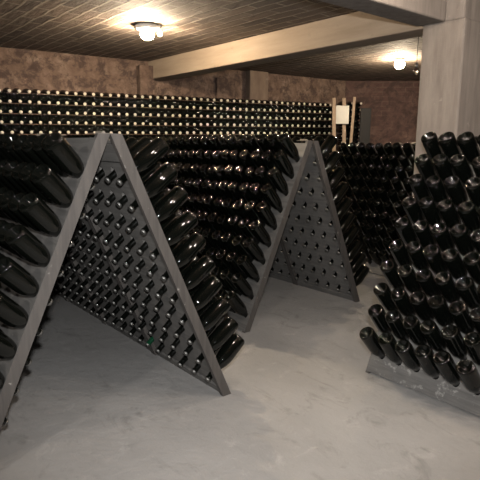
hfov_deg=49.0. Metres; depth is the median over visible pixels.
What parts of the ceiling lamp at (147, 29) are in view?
globe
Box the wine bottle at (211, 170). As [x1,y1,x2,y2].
[208,165,221,182]
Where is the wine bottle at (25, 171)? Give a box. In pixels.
[18,162,56,204]
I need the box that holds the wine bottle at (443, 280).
[434,271,459,303]
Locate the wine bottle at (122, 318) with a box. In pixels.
[119,310,128,321]
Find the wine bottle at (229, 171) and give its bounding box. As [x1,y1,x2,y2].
[224,165,241,185]
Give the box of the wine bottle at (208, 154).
[204,149,218,166]
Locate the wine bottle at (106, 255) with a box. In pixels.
[102,248,112,259]
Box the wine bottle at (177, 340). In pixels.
[170,338,179,349]
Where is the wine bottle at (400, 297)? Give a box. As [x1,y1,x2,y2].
[390,287,415,316]
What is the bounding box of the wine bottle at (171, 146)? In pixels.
[165,136,176,149]
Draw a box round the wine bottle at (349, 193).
[345,185,354,197]
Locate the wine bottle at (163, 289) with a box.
[155,256,198,298]
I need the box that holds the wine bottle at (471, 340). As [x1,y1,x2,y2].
[463,332,479,365]
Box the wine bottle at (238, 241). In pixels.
[232,236,253,261]
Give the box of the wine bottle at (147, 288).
[144,280,154,291]
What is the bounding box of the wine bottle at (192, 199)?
[188,194,203,212]
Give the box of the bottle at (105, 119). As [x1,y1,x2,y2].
[101,115,109,122]
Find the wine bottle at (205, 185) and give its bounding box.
[201,179,216,198]
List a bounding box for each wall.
[0,47,345,153]
[345,81,419,144]
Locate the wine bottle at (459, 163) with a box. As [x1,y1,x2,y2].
[449,154,473,186]
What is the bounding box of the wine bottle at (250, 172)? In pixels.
[245,166,262,186]
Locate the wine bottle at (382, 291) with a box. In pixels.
[373,282,397,310]
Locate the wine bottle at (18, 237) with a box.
[4,224,63,276]
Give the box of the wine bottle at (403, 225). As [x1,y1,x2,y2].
[395,217,417,245]
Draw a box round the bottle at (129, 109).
[125,106,133,113]
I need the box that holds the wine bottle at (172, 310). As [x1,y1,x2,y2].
[165,277,207,317]
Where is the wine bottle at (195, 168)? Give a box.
[191,163,205,181]
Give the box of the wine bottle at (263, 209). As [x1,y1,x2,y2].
[256,202,276,229]
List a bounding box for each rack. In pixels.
[0,131,230,429]
[0,133,152,352]
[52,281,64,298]
[56,255,103,323]
[223,139,359,332]
[265,240,294,283]
[344,143,402,264]
[365,138,479,415]
[365,143,414,275]
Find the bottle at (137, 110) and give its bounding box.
[133,106,141,113]
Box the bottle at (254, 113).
[251,110,257,116]
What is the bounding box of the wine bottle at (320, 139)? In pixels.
[313,136,324,145]
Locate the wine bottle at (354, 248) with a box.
[340,239,362,268]
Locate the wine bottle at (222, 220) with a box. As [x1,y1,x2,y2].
[217,215,236,237]
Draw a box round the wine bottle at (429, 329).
[419,320,445,351]
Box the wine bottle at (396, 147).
[392,142,403,157]
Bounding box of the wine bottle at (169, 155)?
[167,149,177,163]
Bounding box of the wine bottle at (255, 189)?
[249,183,270,208]
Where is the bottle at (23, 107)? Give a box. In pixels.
[19,104,28,111]
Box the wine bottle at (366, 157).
[362,153,373,167]
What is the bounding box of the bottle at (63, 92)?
[59,90,67,96]
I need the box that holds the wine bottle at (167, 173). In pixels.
[127,162,177,211]
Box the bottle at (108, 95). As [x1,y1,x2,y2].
[102,92,111,97]
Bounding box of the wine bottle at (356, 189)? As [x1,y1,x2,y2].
[352,185,362,198]
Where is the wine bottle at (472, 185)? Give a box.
[465,177,479,208]
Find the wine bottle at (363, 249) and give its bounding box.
[359,246,371,263]
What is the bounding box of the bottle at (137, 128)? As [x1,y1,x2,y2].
[134,124,141,131]
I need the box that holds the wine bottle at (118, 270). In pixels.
[112,267,121,277]
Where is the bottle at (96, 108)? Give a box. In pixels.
[92,105,100,112]
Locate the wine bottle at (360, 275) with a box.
[347,265,369,293]
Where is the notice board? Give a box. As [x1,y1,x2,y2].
[336,106,348,123]
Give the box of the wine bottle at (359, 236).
[355,231,367,248]
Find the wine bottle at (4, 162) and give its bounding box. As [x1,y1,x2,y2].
[0,159,20,192]
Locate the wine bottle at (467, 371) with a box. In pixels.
[456,359,479,394]
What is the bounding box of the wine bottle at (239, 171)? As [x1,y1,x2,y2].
[234,166,251,185]
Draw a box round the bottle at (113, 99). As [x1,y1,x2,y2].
[109,96,117,104]
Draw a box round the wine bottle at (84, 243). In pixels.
[78,240,86,249]
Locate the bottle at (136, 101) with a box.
[133,97,140,104]
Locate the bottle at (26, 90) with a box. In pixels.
[21,88,30,94]
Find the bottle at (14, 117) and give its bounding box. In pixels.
[10,113,19,121]
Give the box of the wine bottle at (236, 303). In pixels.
[224,291,247,317]
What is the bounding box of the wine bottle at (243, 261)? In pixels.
[237,255,259,281]
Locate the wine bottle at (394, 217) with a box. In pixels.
[390,214,399,226]
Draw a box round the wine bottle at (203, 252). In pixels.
[198,245,208,256]
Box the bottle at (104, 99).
[100,96,108,103]
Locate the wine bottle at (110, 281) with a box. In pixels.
[104,277,112,287]
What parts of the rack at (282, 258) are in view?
rail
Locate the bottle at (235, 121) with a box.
[232,118,238,124]
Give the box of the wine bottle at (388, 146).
[384,142,394,154]
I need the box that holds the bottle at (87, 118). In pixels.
[84,114,93,121]
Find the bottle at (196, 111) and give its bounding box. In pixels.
[192,108,199,115]
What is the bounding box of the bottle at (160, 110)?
[156,107,163,114]
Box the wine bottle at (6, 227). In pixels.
[0,223,26,260]
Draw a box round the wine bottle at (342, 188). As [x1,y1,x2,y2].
[325,182,348,211]
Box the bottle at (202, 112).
[199,110,206,115]
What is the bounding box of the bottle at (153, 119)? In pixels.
[149,116,156,122]
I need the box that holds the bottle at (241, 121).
[239,118,244,123]
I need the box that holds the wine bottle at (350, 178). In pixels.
[346,174,357,187]
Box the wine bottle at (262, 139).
[257,133,274,153]
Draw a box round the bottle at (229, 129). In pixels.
[226,125,232,131]
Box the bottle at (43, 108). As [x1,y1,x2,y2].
[38,103,47,111]
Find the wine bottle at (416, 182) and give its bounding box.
[408,174,430,201]
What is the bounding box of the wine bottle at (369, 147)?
[365,143,376,155]
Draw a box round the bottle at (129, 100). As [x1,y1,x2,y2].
[125,97,132,104]
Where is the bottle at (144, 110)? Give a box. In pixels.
[142,106,149,113]
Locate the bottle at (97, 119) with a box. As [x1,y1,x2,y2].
[93,114,101,122]
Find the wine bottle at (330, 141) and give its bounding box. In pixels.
[313,135,336,165]
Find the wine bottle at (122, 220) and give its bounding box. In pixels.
[114,215,125,227]
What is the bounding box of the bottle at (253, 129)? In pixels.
[251,126,256,132]
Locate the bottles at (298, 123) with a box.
[4,99,361,162]
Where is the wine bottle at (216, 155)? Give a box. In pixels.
[212,150,226,167]
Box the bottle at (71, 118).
[67,114,75,122]
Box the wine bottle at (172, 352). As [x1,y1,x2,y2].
[166,349,175,359]
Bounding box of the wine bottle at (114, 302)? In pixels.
[111,294,120,304]
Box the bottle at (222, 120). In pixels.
[219,117,225,124]
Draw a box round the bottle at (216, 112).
[213,109,219,115]
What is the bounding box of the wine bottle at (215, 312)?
[187,297,230,344]
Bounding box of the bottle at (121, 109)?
[117,106,125,113]
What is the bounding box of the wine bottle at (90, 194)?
[85,190,93,201]
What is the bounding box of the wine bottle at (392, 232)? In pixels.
[387,226,399,240]
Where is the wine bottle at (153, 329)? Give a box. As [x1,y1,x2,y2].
[148,325,156,335]
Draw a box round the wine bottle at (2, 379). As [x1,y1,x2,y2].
[0,371,18,395]
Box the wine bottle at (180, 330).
[173,297,215,337]
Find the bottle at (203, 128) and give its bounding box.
[199,125,206,131]
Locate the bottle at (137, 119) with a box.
[134,115,141,122]
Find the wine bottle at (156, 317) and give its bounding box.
[149,312,159,325]
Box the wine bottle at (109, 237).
[102,232,113,243]
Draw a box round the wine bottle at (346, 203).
[328,197,352,226]
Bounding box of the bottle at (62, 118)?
[58,114,66,122]
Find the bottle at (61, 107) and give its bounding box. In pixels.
[57,104,65,112]
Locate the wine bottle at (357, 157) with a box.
[353,153,364,166]
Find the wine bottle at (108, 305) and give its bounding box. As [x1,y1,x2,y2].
[102,301,111,311]
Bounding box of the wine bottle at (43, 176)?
[30,164,84,218]
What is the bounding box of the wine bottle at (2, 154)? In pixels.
[0,134,10,161]
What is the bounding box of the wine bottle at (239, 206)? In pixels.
[233,200,253,222]
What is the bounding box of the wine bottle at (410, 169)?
[406,165,413,177]
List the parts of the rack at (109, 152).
panel, rail, panel, rail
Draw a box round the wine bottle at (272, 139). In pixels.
[267,133,287,156]
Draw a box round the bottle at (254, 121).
[251,118,257,124]
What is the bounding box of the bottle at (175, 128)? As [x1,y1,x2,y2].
[171,125,178,131]
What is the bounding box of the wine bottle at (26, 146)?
[21,135,45,165]
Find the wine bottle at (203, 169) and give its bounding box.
[199,164,213,181]
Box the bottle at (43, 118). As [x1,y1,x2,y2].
[39,113,48,121]
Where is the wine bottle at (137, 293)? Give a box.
[130,289,140,300]
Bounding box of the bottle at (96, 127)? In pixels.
[93,124,101,131]
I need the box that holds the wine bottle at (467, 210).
[457,201,479,233]
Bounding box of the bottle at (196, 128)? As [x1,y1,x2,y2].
[192,125,199,132]
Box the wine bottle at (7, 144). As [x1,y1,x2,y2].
[3,134,24,162]
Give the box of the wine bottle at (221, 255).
[216,249,235,273]
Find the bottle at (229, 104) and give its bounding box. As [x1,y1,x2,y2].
[226,101,232,107]
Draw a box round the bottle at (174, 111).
[171,109,178,114]
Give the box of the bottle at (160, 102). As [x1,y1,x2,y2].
[156,98,163,105]
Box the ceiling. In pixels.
[0,0,422,80]
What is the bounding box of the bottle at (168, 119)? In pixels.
[164,116,171,123]
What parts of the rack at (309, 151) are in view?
panel, rail, panel, rail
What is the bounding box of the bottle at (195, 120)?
[193,117,199,123]
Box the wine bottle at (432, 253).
[423,244,447,273]
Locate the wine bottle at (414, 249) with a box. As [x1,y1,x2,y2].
[406,241,428,270]
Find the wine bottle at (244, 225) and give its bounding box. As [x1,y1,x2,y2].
[238,218,259,243]
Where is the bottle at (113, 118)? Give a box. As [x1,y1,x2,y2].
[110,115,117,122]
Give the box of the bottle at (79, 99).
[75,95,83,103]
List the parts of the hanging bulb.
bulb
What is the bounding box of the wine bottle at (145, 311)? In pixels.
[138,307,148,319]
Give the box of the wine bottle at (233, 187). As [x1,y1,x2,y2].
[228,181,247,203]
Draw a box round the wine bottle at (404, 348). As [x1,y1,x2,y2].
[395,339,419,371]
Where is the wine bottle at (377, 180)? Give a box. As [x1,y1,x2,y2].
[373,176,382,188]
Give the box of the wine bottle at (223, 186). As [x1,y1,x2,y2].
[218,180,236,201]
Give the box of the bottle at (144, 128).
[141,126,149,131]
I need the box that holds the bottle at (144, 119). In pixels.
[141,117,149,122]
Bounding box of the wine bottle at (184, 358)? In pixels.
[177,355,187,366]
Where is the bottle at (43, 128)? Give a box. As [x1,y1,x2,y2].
[39,123,48,131]
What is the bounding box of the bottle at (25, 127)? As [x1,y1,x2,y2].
[21,123,29,131]
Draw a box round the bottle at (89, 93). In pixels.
[85,91,94,95]
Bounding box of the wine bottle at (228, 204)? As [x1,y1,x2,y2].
[222,198,241,219]
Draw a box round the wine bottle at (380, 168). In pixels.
[376,164,387,177]
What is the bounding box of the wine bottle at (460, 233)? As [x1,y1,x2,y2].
[450,224,474,255]
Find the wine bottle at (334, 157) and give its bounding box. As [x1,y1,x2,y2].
[317,151,340,180]
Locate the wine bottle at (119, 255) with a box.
[112,251,122,263]
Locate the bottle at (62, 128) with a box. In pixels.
[58,123,67,131]
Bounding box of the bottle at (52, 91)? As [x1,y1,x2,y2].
[50,90,58,95]
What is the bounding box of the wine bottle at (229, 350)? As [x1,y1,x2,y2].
[205,333,244,381]
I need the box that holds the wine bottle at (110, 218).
[103,213,114,225]
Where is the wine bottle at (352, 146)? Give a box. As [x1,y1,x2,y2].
[348,142,358,155]
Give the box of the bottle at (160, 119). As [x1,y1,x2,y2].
[156,116,164,123]
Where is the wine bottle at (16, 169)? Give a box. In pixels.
[11,162,45,202]
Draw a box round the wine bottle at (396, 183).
[391,177,403,192]
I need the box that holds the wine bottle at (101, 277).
[94,274,103,283]
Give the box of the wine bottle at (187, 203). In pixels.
[184,192,195,211]
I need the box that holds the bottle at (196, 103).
[193,100,199,107]
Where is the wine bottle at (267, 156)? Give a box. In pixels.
[261,150,281,172]
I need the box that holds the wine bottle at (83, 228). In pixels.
[77,224,86,234]
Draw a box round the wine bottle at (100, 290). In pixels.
[95,286,103,295]
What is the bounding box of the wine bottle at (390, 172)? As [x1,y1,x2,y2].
[385,165,396,179]
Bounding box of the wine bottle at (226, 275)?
[220,269,241,295]
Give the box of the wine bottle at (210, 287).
[178,275,221,324]
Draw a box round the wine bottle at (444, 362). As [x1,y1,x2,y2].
[433,351,459,386]
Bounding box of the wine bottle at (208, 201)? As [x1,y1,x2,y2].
[204,195,220,216]
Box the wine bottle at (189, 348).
[183,317,223,355]
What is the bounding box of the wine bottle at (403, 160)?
[398,154,410,170]
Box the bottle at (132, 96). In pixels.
[125,94,135,98]
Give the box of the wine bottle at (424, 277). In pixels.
[415,269,440,297]
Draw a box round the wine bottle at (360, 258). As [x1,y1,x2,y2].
[344,252,365,280]
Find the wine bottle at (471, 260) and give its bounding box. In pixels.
[463,251,479,284]
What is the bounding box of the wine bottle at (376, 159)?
[371,153,382,167]
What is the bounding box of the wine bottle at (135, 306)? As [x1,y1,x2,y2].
[128,302,137,313]
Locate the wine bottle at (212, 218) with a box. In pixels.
[207,213,224,233]
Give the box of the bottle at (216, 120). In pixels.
[213,117,219,123]
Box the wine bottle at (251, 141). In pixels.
[245,134,263,153]
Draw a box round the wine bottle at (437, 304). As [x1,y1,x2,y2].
[428,295,453,326]
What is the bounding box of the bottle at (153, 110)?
[149,107,156,114]
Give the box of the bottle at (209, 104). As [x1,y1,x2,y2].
[206,102,213,107]
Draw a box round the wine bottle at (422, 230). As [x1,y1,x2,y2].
[413,220,436,247]
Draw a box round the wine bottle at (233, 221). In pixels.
[228,216,246,238]
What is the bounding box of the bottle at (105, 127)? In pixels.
[101,124,109,131]
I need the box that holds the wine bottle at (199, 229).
[193,226,211,248]
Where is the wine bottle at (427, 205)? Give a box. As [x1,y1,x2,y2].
[418,196,441,226]
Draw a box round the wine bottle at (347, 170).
[341,163,351,176]
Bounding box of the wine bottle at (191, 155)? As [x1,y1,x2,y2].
[187,149,201,165]
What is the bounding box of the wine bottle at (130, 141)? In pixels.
[93,137,137,181]
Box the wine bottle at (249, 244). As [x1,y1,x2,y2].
[243,237,264,264]
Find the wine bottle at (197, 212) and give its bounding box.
[193,210,205,228]
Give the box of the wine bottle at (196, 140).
[192,135,206,151]
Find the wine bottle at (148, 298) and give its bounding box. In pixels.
[140,294,151,306]
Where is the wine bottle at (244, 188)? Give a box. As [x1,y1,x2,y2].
[239,182,257,204]
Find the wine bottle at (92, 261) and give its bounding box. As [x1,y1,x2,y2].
[87,257,95,266]
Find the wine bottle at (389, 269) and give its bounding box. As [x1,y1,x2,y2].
[380,260,404,288]
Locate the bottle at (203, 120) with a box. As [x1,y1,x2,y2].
[199,117,206,123]
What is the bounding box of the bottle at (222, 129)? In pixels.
[219,127,225,132]
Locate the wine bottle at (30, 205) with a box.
[17,193,72,246]
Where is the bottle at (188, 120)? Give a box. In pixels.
[186,118,192,123]
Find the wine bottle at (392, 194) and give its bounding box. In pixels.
[388,189,399,204]
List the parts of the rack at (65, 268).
panel, rail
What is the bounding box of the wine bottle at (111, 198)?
[104,193,115,205]
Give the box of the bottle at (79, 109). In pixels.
[75,106,83,112]
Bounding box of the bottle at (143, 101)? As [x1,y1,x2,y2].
[141,97,148,104]
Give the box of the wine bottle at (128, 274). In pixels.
[121,271,131,281]
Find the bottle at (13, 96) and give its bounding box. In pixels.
[9,92,18,101]
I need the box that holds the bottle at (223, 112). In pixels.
[219,109,226,115]
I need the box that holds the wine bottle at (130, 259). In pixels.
[123,255,133,266]
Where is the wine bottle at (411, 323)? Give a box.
[402,315,426,345]
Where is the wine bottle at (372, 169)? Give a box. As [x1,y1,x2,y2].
[368,164,379,177]
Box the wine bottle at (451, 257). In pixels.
[441,248,467,279]
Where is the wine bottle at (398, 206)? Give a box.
[394,201,405,216]
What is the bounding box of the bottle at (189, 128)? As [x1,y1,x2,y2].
[186,125,192,131]
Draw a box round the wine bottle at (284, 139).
[277,133,299,161]
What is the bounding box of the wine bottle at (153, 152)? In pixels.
[116,137,168,185]
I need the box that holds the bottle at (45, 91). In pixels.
[40,89,49,95]
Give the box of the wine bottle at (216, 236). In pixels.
[211,230,230,253]
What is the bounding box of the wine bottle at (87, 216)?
[85,208,93,219]
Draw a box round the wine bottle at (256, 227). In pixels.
[250,220,270,247]
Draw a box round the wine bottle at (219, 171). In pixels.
[215,165,231,183]
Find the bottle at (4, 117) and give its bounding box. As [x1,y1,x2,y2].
[0,114,9,121]
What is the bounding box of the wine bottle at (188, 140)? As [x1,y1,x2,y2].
[184,135,197,150]
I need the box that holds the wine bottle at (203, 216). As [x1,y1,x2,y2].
[198,211,215,231]
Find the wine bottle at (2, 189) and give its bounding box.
[0,187,19,223]
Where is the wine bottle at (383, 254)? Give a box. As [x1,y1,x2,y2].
[379,250,389,261]
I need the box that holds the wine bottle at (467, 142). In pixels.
[457,131,479,165]
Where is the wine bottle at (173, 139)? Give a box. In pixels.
[170,135,182,150]
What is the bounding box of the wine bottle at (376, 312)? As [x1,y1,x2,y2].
[368,304,391,333]
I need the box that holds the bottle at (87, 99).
[83,95,91,103]
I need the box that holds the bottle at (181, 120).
[178,116,185,123]
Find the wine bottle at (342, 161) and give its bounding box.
[339,153,347,165]
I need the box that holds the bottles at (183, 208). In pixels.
[0,135,479,425]
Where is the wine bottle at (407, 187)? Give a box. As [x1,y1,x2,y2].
[402,178,411,193]
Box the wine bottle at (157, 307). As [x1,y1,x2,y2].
[153,299,162,311]
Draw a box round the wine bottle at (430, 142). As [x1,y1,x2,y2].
[421,132,442,159]
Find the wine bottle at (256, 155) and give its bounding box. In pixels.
[250,150,268,171]
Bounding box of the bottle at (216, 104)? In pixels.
[213,101,219,107]
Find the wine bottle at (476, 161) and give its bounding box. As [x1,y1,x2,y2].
[472,156,479,176]
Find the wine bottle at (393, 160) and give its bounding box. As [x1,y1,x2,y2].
[388,154,399,169]
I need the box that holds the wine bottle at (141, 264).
[134,259,144,271]
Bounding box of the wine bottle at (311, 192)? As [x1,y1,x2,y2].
[309,170,332,195]
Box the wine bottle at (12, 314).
[0,291,42,335]
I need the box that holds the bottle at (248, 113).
[245,110,250,116]
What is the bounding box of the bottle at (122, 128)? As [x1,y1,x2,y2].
[118,124,126,131]
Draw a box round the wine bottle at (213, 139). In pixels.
[209,134,223,151]
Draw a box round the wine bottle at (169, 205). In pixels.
[140,186,188,234]
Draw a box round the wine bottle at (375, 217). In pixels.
[370,211,382,225]
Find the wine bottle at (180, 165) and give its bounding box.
[175,162,188,178]
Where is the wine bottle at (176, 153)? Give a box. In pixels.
[172,149,184,164]
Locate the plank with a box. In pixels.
[359,108,370,144]
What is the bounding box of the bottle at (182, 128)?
[178,125,185,131]
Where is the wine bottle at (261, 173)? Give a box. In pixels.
[255,166,276,191]
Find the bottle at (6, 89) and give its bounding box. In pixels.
[1,87,11,93]
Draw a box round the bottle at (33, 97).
[28,93,37,101]
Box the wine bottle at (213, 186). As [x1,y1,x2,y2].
[209,180,225,199]
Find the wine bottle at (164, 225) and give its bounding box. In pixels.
[136,210,181,254]
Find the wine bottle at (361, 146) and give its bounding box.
[357,142,367,155]
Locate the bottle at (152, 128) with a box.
[149,124,156,131]
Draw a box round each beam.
[148,11,422,80]
[318,0,446,25]
[422,0,479,25]
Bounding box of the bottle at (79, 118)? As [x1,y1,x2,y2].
[75,114,84,122]
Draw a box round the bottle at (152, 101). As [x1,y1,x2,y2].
[148,98,156,105]
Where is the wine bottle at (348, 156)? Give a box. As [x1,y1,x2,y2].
[344,152,355,166]
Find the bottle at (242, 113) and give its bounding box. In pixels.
[238,110,245,116]
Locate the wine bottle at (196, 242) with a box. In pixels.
[160,232,205,281]
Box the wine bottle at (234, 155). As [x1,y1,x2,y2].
[229,149,246,169]
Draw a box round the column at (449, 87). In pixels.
[412,18,479,324]
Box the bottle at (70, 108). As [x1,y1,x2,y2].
[66,104,74,112]
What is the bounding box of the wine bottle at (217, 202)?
[213,197,230,218]
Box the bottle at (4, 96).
[0,91,8,100]
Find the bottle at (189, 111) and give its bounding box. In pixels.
[185,108,192,115]
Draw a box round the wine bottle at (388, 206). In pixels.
[383,201,396,216]
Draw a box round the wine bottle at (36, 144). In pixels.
[32,134,68,177]
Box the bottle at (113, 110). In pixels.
[109,107,117,113]
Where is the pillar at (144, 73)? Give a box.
[136,65,154,94]
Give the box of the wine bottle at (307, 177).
[305,155,328,180]
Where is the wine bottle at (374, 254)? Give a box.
[369,248,381,265]
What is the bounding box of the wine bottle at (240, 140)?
[236,134,251,152]
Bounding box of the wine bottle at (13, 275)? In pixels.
[0,257,52,305]
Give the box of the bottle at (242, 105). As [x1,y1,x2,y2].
[239,102,245,108]
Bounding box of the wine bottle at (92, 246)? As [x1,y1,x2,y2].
[86,242,95,252]
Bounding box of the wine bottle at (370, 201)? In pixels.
[367,198,378,213]
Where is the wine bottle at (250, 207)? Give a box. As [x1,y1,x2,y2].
[245,201,265,226]
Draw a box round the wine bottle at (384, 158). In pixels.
[381,154,390,166]
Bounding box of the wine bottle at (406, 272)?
[397,264,421,293]
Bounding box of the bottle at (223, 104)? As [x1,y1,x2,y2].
[219,101,226,107]
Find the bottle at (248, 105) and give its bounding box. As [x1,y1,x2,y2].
[245,102,251,108]
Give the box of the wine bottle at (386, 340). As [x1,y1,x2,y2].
[378,332,401,365]
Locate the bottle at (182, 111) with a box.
[178,108,185,114]
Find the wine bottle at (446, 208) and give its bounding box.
[437,199,461,229]
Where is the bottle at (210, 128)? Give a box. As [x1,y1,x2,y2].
[206,125,213,131]
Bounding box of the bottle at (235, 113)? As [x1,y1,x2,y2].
[232,111,238,116]
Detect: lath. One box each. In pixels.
[0,92,331,106]
[0,113,330,120]
[8,103,331,113]
[19,134,331,134]
[31,124,331,127]
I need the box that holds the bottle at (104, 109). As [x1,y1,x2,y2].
[101,105,109,113]
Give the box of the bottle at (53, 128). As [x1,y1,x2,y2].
[49,123,57,131]
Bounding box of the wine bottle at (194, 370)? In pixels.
[191,348,219,373]
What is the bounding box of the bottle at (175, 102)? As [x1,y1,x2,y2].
[170,99,178,106]
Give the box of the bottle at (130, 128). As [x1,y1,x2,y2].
[126,125,134,131]
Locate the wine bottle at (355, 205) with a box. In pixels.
[349,196,359,209]
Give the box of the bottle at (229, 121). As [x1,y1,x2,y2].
[225,117,232,123]
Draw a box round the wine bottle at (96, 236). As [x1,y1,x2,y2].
[92,229,103,239]
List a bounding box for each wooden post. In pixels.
[332,98,335,170]
[342,98,345,142]
[349,97,355,143]
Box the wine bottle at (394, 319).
[385,310,408,340]
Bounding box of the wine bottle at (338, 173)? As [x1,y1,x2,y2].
[321,166,344,196]
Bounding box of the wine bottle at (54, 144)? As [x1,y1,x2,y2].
[41,132,94,190]
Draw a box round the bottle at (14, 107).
[9,103,19,111]
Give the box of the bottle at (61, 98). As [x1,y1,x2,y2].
[56,94,65,102]
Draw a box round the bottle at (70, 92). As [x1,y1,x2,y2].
[68,91,76,96]
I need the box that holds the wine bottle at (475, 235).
[470,229,479,252]
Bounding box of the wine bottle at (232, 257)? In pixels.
[226,252,247,278]
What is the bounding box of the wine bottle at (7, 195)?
[0,190,29,227]
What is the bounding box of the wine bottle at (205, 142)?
[200,135,215,151]
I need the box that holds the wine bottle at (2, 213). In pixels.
[0,210,13,221]
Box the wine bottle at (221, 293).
[214,288,235,312]
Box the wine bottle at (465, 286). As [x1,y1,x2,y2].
[455,276,479,308]
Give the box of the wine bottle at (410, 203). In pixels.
[402,196,424,224]
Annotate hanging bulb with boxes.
[413,37,419,74]
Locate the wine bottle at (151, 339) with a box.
[145,336,153,346]
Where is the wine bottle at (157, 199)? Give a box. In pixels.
[125,188,170,232]
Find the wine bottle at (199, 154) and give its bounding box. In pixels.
[195,149,210,166]
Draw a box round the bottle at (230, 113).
[226,110,232,116]
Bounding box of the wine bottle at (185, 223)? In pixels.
[149,211,197,258]
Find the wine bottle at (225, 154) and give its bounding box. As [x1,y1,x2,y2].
[220,149,236,167]
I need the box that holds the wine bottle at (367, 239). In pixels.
[362,234,375,249]
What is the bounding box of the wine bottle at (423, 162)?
[415,154,436,180]
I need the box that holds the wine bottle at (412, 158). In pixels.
[409,154,414,165]
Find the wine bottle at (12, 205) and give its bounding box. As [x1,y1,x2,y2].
[8,192,44,233]
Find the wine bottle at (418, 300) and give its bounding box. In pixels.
[409,291,433,320]
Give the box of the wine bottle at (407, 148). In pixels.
[402,142,413,158]
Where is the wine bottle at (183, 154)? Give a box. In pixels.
[179,149,193,165]
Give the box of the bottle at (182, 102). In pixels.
[178,99,185,106]
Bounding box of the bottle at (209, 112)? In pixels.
[206,109,212,115]
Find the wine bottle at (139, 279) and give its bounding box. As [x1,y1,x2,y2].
[132,275,142,287]
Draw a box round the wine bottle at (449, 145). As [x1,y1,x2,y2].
[438,132,461,159]
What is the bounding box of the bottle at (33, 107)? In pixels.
[29,103,38,111]
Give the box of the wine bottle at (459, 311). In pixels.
[448,301,474,333]
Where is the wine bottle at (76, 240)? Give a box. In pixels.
[72,237,78,246]
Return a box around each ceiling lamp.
[135,23,161,39]
[395,58,404,68]
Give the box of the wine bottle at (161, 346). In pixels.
[155,342,164,352]
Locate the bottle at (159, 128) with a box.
[157,126,164,131]
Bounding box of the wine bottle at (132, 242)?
[124,238,135,251]
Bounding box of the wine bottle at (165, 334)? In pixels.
[158,332,167,342]
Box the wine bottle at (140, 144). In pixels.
[104,137,151,183]
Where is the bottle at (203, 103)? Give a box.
[199,100,206,107]
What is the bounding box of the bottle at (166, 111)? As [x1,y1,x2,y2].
[164,109,171,114]
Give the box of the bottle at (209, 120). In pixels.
[206,117,212,123]
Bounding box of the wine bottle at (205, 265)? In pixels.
[169,255,215,303]
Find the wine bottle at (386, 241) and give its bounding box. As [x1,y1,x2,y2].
[382,237,391,253]
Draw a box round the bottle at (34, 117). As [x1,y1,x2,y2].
[30,113,38,121]
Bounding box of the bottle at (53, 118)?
[49,115,57,122]
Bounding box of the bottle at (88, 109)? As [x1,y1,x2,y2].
[84,105,92,112]
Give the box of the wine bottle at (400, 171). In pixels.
[395,165,407,181]
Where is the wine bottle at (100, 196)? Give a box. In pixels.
[93,191,103,203]
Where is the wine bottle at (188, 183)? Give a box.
[184,178,199,195]
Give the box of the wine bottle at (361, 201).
[357,197,368,211]
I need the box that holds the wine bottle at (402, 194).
[398,190,407,201]
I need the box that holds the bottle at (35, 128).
[30,123,39,131]
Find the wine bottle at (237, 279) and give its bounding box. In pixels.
[231,273,253,299]
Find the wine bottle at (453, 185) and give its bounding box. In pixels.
[444,175,467,207]
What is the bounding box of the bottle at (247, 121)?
[244,118,250,124]
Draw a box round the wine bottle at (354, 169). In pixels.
[350,163,360,176]
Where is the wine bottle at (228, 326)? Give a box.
[195,316,238,363]
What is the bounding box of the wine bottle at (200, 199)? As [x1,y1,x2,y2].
[196,194,210,214]
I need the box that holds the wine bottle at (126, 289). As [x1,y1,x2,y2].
[121,285,129,295]
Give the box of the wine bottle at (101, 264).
[95,260,104,270]
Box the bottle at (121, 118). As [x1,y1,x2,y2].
[118,115,125,122]
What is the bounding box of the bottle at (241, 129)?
[238,127,244,131]
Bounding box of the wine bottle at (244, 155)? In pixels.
[239,150,257,169]
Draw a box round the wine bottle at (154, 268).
[147,234,189,276]
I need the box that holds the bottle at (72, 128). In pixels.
[67,124,76,131]
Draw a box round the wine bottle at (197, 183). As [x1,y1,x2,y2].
[193,178,207,196]
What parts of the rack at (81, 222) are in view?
panel, rail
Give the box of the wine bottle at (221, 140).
[218,134,231,151]
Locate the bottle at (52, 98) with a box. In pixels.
[48,95,56,102]
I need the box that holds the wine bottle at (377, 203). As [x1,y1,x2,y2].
[373,199,385,213]
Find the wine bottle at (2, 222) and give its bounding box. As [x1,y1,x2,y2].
[0,220,16,255]
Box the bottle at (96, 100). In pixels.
[92,96,100,103]
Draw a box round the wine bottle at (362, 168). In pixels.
[358,164,369,177]
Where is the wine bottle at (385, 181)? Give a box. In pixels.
[381,176,392,191]
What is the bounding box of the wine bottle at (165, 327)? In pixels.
[161,318,171,331]
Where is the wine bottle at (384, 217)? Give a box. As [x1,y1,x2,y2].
[380,212,392,227]
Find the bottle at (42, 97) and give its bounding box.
[38,93,47,101]
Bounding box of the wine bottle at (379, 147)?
[375,143,386,157]
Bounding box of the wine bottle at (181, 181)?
[177,177,191,194]
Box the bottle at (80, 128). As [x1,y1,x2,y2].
[76,124,84,131]
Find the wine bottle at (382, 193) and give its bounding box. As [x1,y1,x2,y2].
[377,187,389,202]
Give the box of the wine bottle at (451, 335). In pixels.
[441,325,467,359]
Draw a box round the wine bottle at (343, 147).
[339,142,349,154]
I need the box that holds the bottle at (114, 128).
[110,124,118,131]
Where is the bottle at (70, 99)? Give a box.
[66,94,74,102]
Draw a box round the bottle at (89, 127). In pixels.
[84,124,92,131]
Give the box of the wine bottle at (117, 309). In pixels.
[111,306,119,316]
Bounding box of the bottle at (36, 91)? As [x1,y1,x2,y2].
[31,89,39,94]
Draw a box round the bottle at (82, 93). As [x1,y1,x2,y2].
[77,91,85,96]
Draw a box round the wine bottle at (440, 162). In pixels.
[432,153,454,182]
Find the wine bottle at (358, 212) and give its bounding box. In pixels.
[354,208,365,222]
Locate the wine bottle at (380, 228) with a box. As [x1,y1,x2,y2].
[376,224,388,238]
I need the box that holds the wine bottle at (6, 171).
[2,160,27,193]
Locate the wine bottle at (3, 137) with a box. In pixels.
[0,133,16,160]

